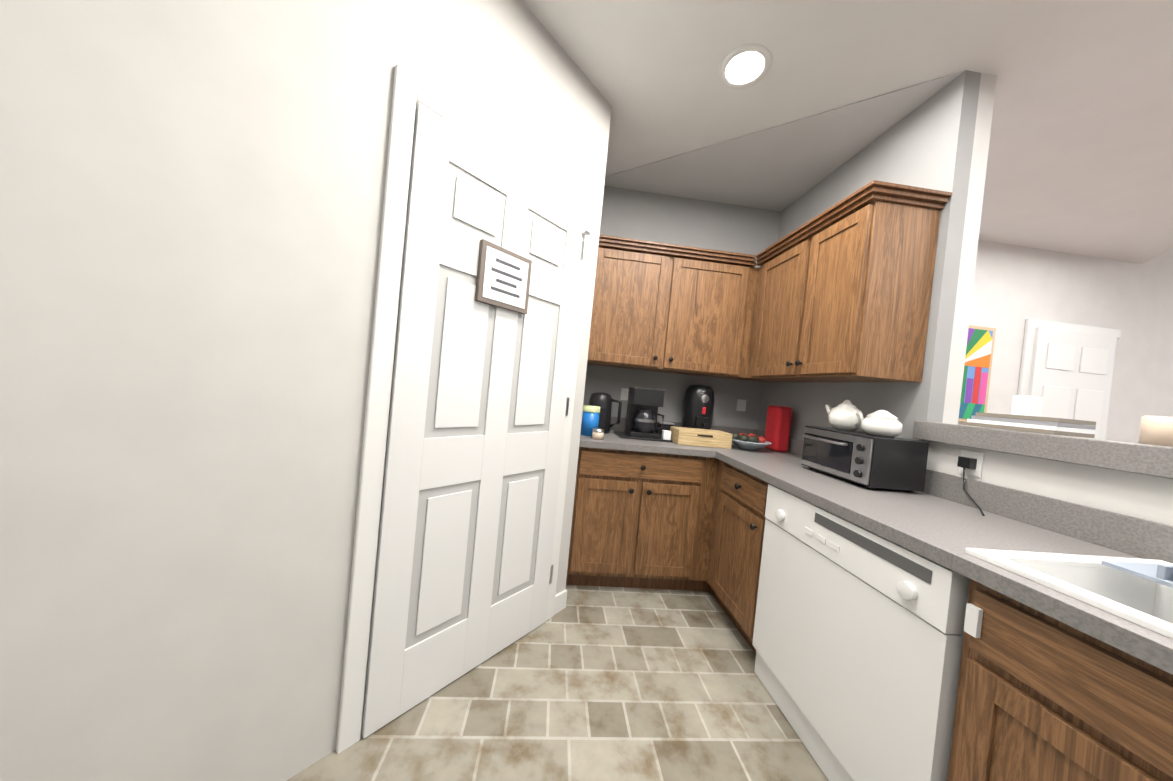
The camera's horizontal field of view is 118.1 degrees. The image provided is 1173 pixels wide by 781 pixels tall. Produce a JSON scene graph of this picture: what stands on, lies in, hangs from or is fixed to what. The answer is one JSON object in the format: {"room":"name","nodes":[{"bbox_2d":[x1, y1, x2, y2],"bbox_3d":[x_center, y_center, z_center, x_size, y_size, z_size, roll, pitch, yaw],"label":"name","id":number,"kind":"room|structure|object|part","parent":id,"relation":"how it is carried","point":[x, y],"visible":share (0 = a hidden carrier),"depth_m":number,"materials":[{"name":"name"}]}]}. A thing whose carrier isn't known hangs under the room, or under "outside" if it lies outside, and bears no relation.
{"room":"kitchen","nodes":[
{"label":"kitchen","id":0,"kind":"room"},
{"bbox_2d":[0,0,611,780],"bbox_3d":[-1.389,-0.283,0.630,3.007,2.710,3.753,5,1,-5],"label":"wall","id":1,"kind":"structure","parent":0,"point":[190,208],"depth_m":0.82,"materials":[{"name":"paint"}]},
{"bbox_2d":[336,64,592,753],"bbox_3d":[-0.364,0.096,1.439,0.053,2.127,0.958,6,1,39],"label":"door frame","id":2,"kind":"structure","parent":1,"relation":"attached to","point":[410,90],"depth_m":1.11,"materials":[{"name":"white wood"}]},
{"bbox_3d":[-0.322,-0.441,1.394,0.022,0.225,0.240,6,1,39],"label":"love home sign frame","id":3,"kind":"part","parent":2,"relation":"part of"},
{"bbox_2d":[361,103,589,738],"bbox_3d":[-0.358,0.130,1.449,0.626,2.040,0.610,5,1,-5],"label":"entry door","id":4,"kind":"structure","parent":1,"relation":"in","point":[479,407],"depth_m":1.32,"materials":[{"name":"white wood"}]},
{"bbox_2d":[554,589,566,614],"bbox_3d":[-0.143,1.129,1.875,0.016,0.100,0.095,6,1,39],"label":"baseboard","id":5,"kind":"structure","parent":1,"relation":"attached to","point":[560,600],"depth_m":1.87,"materials":[{"name":"white wood"}]},
{"bbox_2d":[287,585,828,780],"bbox_3d":[-1.071,1.128,-0.778,5.239,0.004,6.659,5,1,-5],"label":"floor","id":6,"kind":"structure","parent":0,"point":[595,683],"depth_m":1.31,"materials":[{"name":"tile"}]},
{"bbox_2d":[566,448,705,590],"bbox_3d":[0.260,0.778,2.371,0.751,0.860,0.606,5,1,-5],"label":"base cabinet","id":7,"kind":"object","parent":6,"relation":"on","point":[637,516],"depth_m":2.08,"materials":[{"name":"brown wood"}]},
{"bbox_2d":[579,428,797,459],"bbox_3d":[0.644,0.362,2.381,1.444,0.038,0.631,5,1,-5],"label":"countertop","id":8,"kind":"structure","parent":7,"relation":"on","point":[610,440],"depth_m":2.08,"materials":[{"name":"grey stone"}]},
{"bbox_2d":[580,405,600,435],"bbox_3d":[0.024,0.191,2.244,0.116,0.185,0.114,5,1,-5],"label":"canister","id":9,"kind":"object","parent":8,"relation":"on","point":[590,417],"visible":0.94,"depth_m":2.19,"materials":[{"name":"blue metal"}]},
{"bbox_2d":[592,428,603,439],"bbox_3d":[0.069,0.260,2.119,0.074,0.060,0.072,5,1,-5],"label":"jar","id":10,"kind":"object","parent":8,"relation":"on","point":[598,433],"visible":1,"depth_m":2.09,"materials":[{"name":"beige glass"}]},
{"bbox_2d":[589,392,621,433],"bbox_3d":[0.117,0.150,2.450,0.230,0.278,0.180,5,1,-5],"label":"electric kettle","id":11,"kind":"object","parent":8,"relation":"on","point":[603,400],"visible":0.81,"depth_m":2.38,"materials":[{"name":"black plastic"}]},
{"bbox_2d":[614,387,671,441],"bbox_3d":[0.390,0.152,2.365,0.340,0.330,0.240,5,1,-5],"label":"coffee maker","id":12,"kind":"object","parent":8,"relation":"on","point":[643,405],"visible":1,"depth_m":2.29,"materials":[{"name":"black plastic"}]},
{"bbox_2d":[656,421,674,434],"bbox_3d":[0.571,0.282,2.574,0.110,0.100,0.110,5,1,-5],"label":"tin","id":13,"kind":"object","parent":8,"relation":"on","point":[666,425],"visible":0.62,"depth_m":2.52,"materials":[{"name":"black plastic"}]},
{"bbox_2d":[681,384,713,429],"bbox_3d":[0.818,0.155,2.548,0.216,0.400,0.273,5,1,-5],"label":"air fryer","id":14,"kind":"object","parent":8,"relation":"on","point":[698,405],"visible":0.69,"depth_m":2.49,"materials":[{"name":"black plastic"}]},
{"bbox_2d":[670,426,732,448],"bbox_3d":[0.740,0.305,2.290,0.350,0.095,0.175,5,1,-5],"label":"box","id":15,"kind":"object","parent":8,"relation":"on","point":[700,437],"visible":0.98,"depth_m":2.21,"materials":[{"name":"beige wood"}]},
{"bbox_2d":[732,433,771,450],"bbox_3d":[1.055,0.332,2.295,0.280,0.101,0.280,5,1,-5],"label":"fruit bowl","id":16,"kind":"object","parent":8,"relation":"on","point":[752,442],"visible":0.98,"depth_m":2.23,"materials":[{"name":"grey"}]},
{"bbox_2d":[765,405,791,451],"bbox_3d":[1.279,0.253,2.352,0.100,0.300,0.140,5,1,-5],"label":"canister","id":17,"kind":"object","parent":8,"relation":"on","point":[777,428],"visible":0.96,"depth_m":2.29,"materials":[{"name":"red metal"}]},
{"bbox_2d":[702,460,881,653],"bbox_3d":[1.063,0.863,1.884,0.605,0.860,0.545,5,1,-5],"label":"base cabinet","id":18,"kind":"object","parent":6,"relation":"on","point":[734,544],"depth_m":1.82,"materials":[{"name":"brown wood"}]},
{"bbox_2d":[714,452,1172,675],"bbox_3d":[1.199,0.442,0.641,0.630,0.038,2.935,5,1,-5],"label":"countertop","id":19,"kind":"structure","parent":18,"relation":"on","point":[957,537],"depth_m":0.95,"materials":[{"name":"grey stone"}]},
{"bbox_2d":[801,426,928,492],"bbox_3d":[1.236,0.302,1.627,0.281,0.215,0.400,5,1,-5],"label":"toaster oven","id":20,"kind":"object","parent":19,"relation":"on","point":[872,462],"visible":1,"depth_m":1.44,"materials":[{"name":"black metal"}]},
{"bbox_2d":[825,400,863,430],"bbox_3d":[1.265,0.119,1.737,0.144,0.150,0.226,5,1,-5],"label":"teapot","id":21,"kind":"object","parent":20,"relation":"on","point":[846,415],"visible":0.98,"depth_m":1.68,"materials":[{"name":"white ceramic"}]},
{"bbox_2d":[860,410,902,437],"bbox_3d":[1.290,0.142,1.537,0.140,0.115,0.138,5,1,-5],"label":"jar","id":22,"kind":"object","parent":20,"relation":"on","point":[882,423],"visible":0.96,"depth_m":1.50,"materials":[{"name":"white ceramic"}]},
{"bbox_2d":[1101,561,1172,587],"bbox_3d":[1.310,0.389,0.641,0.170,0.062,0.380,5,1,-5],"label":"sink","id":23,"kind":"object","parent":19,"relation":"on","point":[1162,574],"visible":0.9,"depth_m":0.78,"materials":[{"name":"grey metal"}]},
{"bbox_2d":[752,484,969,780],"bbox_3d":[1.075,0.877,1.235,0.581,0.855,0.734,5,1,-5],"label":"dishwasher","id":24,"kind":"object","parent":6,"relation":"on","point":[858,637],"visible":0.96,"depth_m":1.07,"materials":[{"name":"white metal"}]},
{"bbox_2d":[947,632,1172,780],"bbox_3d":[1.180,0.977,0.418,0.605,0.700,0.870,5,1,-5],"label":"base cabinet","id":25,"kind":"object","parent":6,"relation":"on","point":[1013,721],"depth_m":0.70,"materials":[{"name":"brown wood"}]},
{"bbox_2d":[604,70,964,211],"bbox_3d":[0.845,-1.448,2.054,1.448,0.005,1.238,5,1,-5],"label":"ceiling","id":26,"kind":"structure","parent":0,"point":[781,167],"depth_m":2.16,"materials":[{"name":"paint"}]},
{"bbox_2d":[522,0,1172,263],"bbox_3d":[4.662,-1.072,-0.447,19.000,0.050,20.000,6,1,39],"label":"ceiling","id":27,"kind":"structure","parent":0,"point":[1080,157],"depth_m":1.58,"materials":[{"name":"paint"}]},
{"bbox_2d":[719,44,770,88],"bbox_3d":[0.711,-1.451,1.582,0.214,0.012,0.214,5,1,-5],"label":"recessed light","id":28,"kind":"object","parent":27,"relation":"in","point":[746,65],"visible":1,"depth_m":1.57,"materials":[{"name":"white"}]},
{"bbox_2d":[583,186,1172,442],"bbox_3d":[5.047,0.047,3.130,10.590,3.210,0.120,5,1,-5],"label":"wall","id":29,"kind":"structure","parent":0,"point":[1015,287],"depth_m":2.93,"materials":[{"name":"paint"}]},
{"bbox_2d":[620,388,628,400],"label":"outlet plates","id":30,"kind":"object","parent":29,"relation":"attached to","point":[624,391],"depth_m":2.66,"materials":[{"name":"white plastic"}]},
{"bbox_2d":[587,240,754,379],"bbox_3d":[0.536,-0.533,2.505,1.065,0.780,0.326,5,1,-5],"label":"upper cabinet","id":31,"kind":"object","parent":29,"relation":"attached to","point":[668,310],"depth_m":2.35,"materials":[{"name":"brown wood"}]},
{"bbox_2d":[610,416,757,436],"bbox_3d":[0.615,0.286,2.684,1.424,0.100,0.020,5,1,-5],"label":"backsplash","id":32,"kind":"structure","parent":29,"relation":"attached to","point":[621,427],"depth_m":2.71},
{"bbox_2d":[736,399,745,410],"label":"outlet plates","id":33,"kind":"object","parent":29,"relation":"attached to","point":[741,404],"depth_m":2.74,"materials":[{"name":"white plastic"}]},
{"bbox_2d":[958,325,995,422],"bbox_3d":[3.006,-0.148,2.870,0.620,0.785,0.036,5,1,-5],"label":"framed painting","id":34,"kind":"object","parent":29,"relation":"attached to","point":[977,370],"visible":0.48,"depth_m":2.87,"materials":[{"name":"multicoloured wood"}]},
{"bbox_2d":[1014,318,1120,439],"bbox_3d":[4.011,0.498,2.964,0.890,2.120,0.049,5,1,-5],"label":"room door","id":35,"kind":"structure","parent":29,"relation":"in","point":[1066,370],"depth_m":2.93,"materials":[{"name":"white wood"}]},
{"bbox_2d":[758,70,1172,525],"bbox_3d":[1.602,-0.002,1.069,0.150,2.710,3.400,5,1,-5],"label":"wall","id":36,"kind":"structure","parent":0,"point":[939,140],"depth_m":1.52,"materials":[{"name":"paint"}]},
{"bbox_2d":[743,240,806,381],"bbox_3d":[1.308,-0.453,2.130,0.326,0.780,0.595,5,1,-5],"label":"upper cabinet","id":37,"kind":"object","parent":36,"relation":"attached to","point":[771,302],"depth_m":2.19,"materials":[{"name":"brown wood"}]},
{"bbox_2d":[783,188,946,381],"bbox_3d":[1.340,-0.444,1.756,0.326,0.780,0.446,5,1,-5],"label":"upper cabinet","id":38,"kind":"object","parent":36,"relation":"attached to","point":[841,291],"depth_m":1.55,"materials":[{"name":"brown wood"}]},
{"bbox_2d":[758,429,1172,627],"bbox_3d":[1.215,0.459,0.959,0.540,0.280,3.566,5,1,-5],"label":"backsplash","id":39,"kind":"structure","parent":36,"relation":"attached to","point":[1152,540],"depth_m":0.96,"materials":[{"name":"grey stone"}]},
{"bbox_2d":[957,450,984,515],"label":"outlet plates","id":40,"kind":"object","parent":36,"relation":"attached to","point":[970,463],"depth_m":1.33,"materials":[{"name":"white plastic"}]},
{"bbox_2d":[912,420,1172,478],"bbox_3d":[1.655,0.207,0.463,0.280,0.079,2.175,5,1,-5],"label":"bar shelf","id":41,"kind":"object","parent":36,"relation":"on","point":[1147,459],"visible":0.98,"depth_m":1.09,"materials":[{"name":"laminate"}]},
{"bbox_2d":[963,395,1095,437],"bbox_3d":[1.595,0.084,1.281,0.150,0.128,0.260,5,1,-5],"label":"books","id":42,"kind":"object","parent":41,"relation":"on","point":[1026,411],"visible":1,"depth_m":1.25,"materials":[{"name":"white paper"}]},
{"bbox_2d":[1138,416,1172,446],"bbox_3d":[1.614,0.115,0.972,0.090,0.080,0.090,5,1,-5],"label":"candle","id":43,"kind":"object","parent":41,"relation":"on","point":[1156,430],"visible":1,"depth_m":0.97,"materials":[{"name":"beige wax"}]},
{"bbox_2d":[982,560,1172,747],"bbox_3d":[0.967,0.491,0.602,0.008,0.180,0.441,5,1,-5],"label":"drawer front","id":44,"kind":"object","parent":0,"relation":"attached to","point":[1141,694],"depth_m":0.64,"materials":[{"name":"brown wood"}]}
]}

